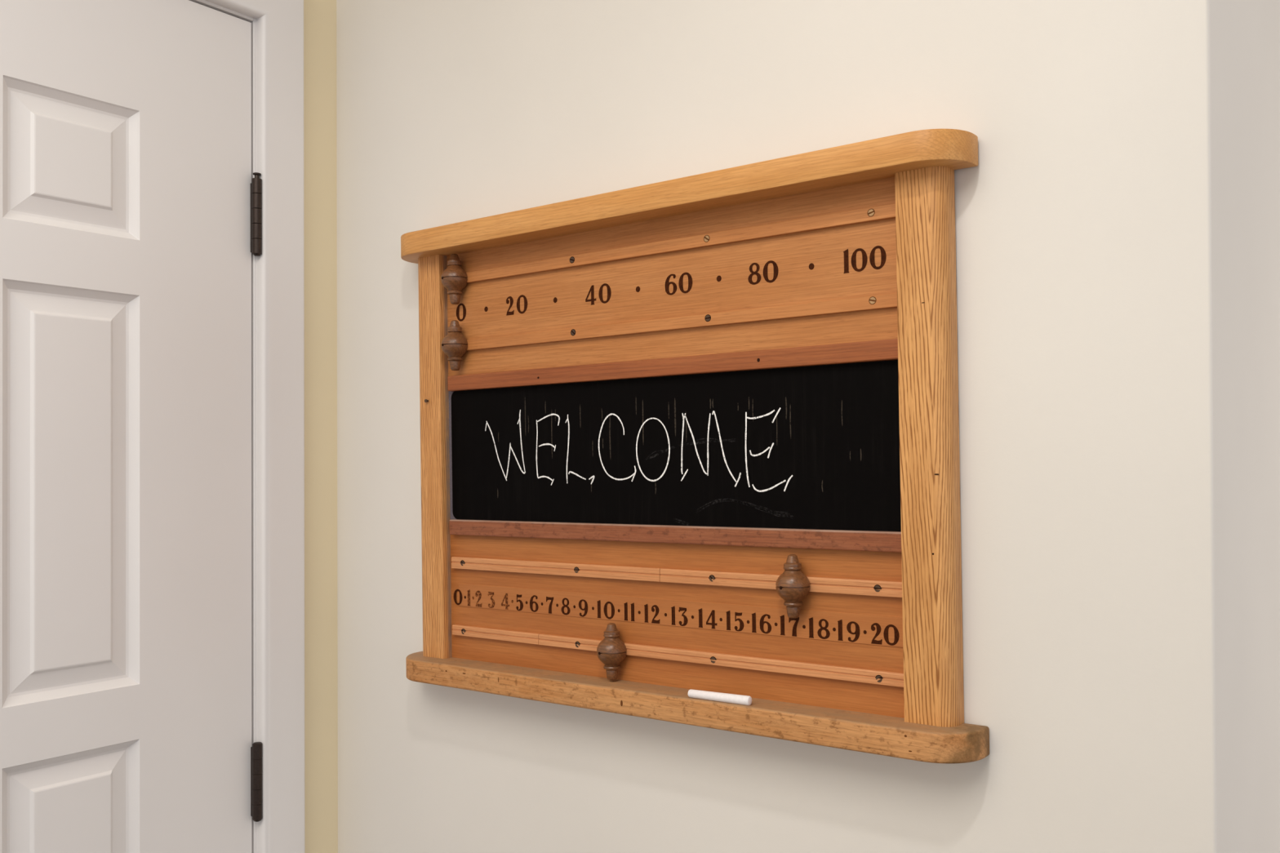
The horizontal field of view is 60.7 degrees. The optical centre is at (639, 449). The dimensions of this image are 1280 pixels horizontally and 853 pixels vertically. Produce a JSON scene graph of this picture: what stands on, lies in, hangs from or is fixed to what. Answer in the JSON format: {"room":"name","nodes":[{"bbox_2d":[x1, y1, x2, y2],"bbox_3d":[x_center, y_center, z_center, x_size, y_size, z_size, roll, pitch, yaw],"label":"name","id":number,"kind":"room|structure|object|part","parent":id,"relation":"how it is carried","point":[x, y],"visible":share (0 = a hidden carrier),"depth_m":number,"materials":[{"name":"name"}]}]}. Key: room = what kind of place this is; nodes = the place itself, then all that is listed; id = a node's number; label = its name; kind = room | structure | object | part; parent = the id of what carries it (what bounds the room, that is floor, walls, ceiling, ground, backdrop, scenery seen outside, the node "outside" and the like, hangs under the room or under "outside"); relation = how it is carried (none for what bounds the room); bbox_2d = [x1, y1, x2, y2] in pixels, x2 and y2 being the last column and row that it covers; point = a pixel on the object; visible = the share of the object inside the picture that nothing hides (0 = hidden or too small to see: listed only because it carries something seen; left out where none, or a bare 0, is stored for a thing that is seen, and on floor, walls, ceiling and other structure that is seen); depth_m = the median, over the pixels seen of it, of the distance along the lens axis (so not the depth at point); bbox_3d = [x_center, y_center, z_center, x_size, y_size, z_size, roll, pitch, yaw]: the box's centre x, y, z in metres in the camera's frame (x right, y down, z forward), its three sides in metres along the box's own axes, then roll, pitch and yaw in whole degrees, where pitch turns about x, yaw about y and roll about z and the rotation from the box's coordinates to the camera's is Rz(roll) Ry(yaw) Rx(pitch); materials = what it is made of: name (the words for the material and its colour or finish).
{"room":"home entryway","nodes":[
{"label":"home entryway","id":0,"kind":"room"},
{"bbox_2d":[303,0,337,852],"bbox_3d":[-1.669,0.231,-0.129,0.120,2.460,4.320,-1,-1,36],"label":"wall","id":1,"kind":"structure","parent":0,"point":[320,134],"depth_m":1.46,"materials":[{"name":"yellow paint"}]},
{"bbox_2d":[0,0,262,852],"bbox_3d":[-0.696,0.461,1.101,0.049,1.999,0.698,-1,-1,36],"label":"door","id":2,"kind":"structure","parent":1,"relation":"in","point":[131,206],"depth_m":1.25,"materials":[{"name":"white paint"}]},
{"bbox_3d":[-0.619,0.769,1.192,0.009,0.876,0.148,-1,-1,36],"label":"panel","id":3,"kind":"part","parent":2,"relation":"part of","materials":[{"name":"white paint"}]},
{"bbox_3d":[-0.622,0.046,1.198,0.009,0.446,0.148,-1,-1,36],"label":"panel","id":4,"kind":"part","parent":2,"relation":"part of","materials":[{"name":"white paint"}]},
{"bbox_3d":[-0.623,-0.315,1.202,0.009,0.149,0.148,-1,-1,36],"label":"panel","id":5,"kind":"part","parent":2,"relation":"part of","materials":[{"name":"white paint"}]},
{"bbox_2d":[189,0,305,852],"bbox_3d":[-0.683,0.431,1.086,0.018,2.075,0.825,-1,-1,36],"label":"trim","id":6,"kind":"structure","parent":1,"relation":"attached to","point":[280,268],"depth_m":1.39,"materials":[{"name":"white paint"}]},
{"bbox_2d":[336,0,1057,852],"bbox_3d":[0.006,0.237,1.245,0.941,2.460,0.120,-1,-1,36],"label":"wall","id":7,"kind":"structure","parent":0,"point":[448,112],"depth_m":1.16,"materials":[{"name":"beige paint"}]},
{"bbox_2d":[400,128,989,764],"bbox_3d":[-0.004,0.003,1.145,0.727,0.554,0.055,-1,-1,36],"label":"scoreboard","id":8,"kind":"object","parent":7,"relation":"attached to","point":[700,432],"visible":1,"depth_m":1.09,"materials":[{"name":"brown wood"}]},
{"bbox_3d":[0.004,-0.159,1.161,0.584,0.164,0.011,-1,-1,36],"label":"score panel","id":9,"kind":"part","parent":8,"relation":"part of","materials":[{"name":"brown wood"}]},
{"bbox_3d":[0.003,-0.085,1.151,0.577,0.018,0.009,-1,-1,36],"label":"blackboard rail","id":10,"kind":"part","parent":8,"relation":"part of","materials":[{"name":"red wood"}]},
{"bbox_3d":[0.005,0.088,1.149,0.577,0.018,0.009,-1,-1,36],"label":"blackboard rail","id":11,"kind":"part","parent":8,"relation":"part of","materials":[{"name":"red wood"}]},
{"bbox_3d":[0.006,0.131,1.150,0.577,0.014,0.006,-1,-1,36],"label":"rail","id":12,"kind":"part","parent":8,"relation":"part of","materials":[{"name":"brown wood"}]},
{"bbox_3d":[0.009,0.163,1.158,0.584,0.167,0.011,-1,-1,36],"label":"score panel","id":13,"kind":"part","parent":8,"relation":"part of","materials":[{"name":"brown wood"}]},
{"bbox_3d":[0.008,0.212,1.149,0.577,0.012,0.006,-1,-1,36],"label":"rail","id":14,"kind":"part","parent":8,"relation":"part of","materials":[{"name":"brown wood"}]},
{"bbox_3d":[0.002,-0.210,1.154,0.577,0.012,0.006,-1,-1,36],"label":"rail","id":15,"kind":"part","parent":8,"relation":"part of","materials":[{"name":"brown wood"}]},
{"bbox_3d":[0.003,-0.129,1.153,0.577,0.012,0.006,-1,-1,36],"label":"rail","id":16,"kind":"part","parent":8,"relation":"part of","materials":[{"name":"brown wood"}]},
{"bbox_3d":[-0.008,-0.254,1.148,0.716,0.027,0.050,-1,-1,36],"label":"cornice","id":17,"kind":"part","parent":8,"relation":"part of","materials":[{"name":"brown wood"}]},
{"bbox_2d":[405,651,989,764],"bbox_3d":[0.000,0.260,1.142,0.717,0.026,0.050,-1,-1,36],"label":"shelf","id":18,"kind":"object","parent":8,"relation":"attached to","point":[891,729],"depth_m":1.07,"materials":[{"name":"brown wood"}]},
{"bbox_2d":[688,688,751,705],"bbox_3d":[0.077,0.240,1.061,0.069,0.009,0.009,-1,-1,35],"label":"chalk","id":19,"kind":"object","parent":8,"relation":"on","point":[704,695],"visible":1,"depth_m":1.06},
{"bbox_2d":[1050,0,1279,852],"bbox_3d":[1.348,0.240,2.169,0.120,2.460,3.200,-1,-1,36],"label":"wall","id":20,"kind":"structure","parent":0,"point":[1166,113],"depth_m":0.89,"materials":[{"name":"beige paint"}]}
]}

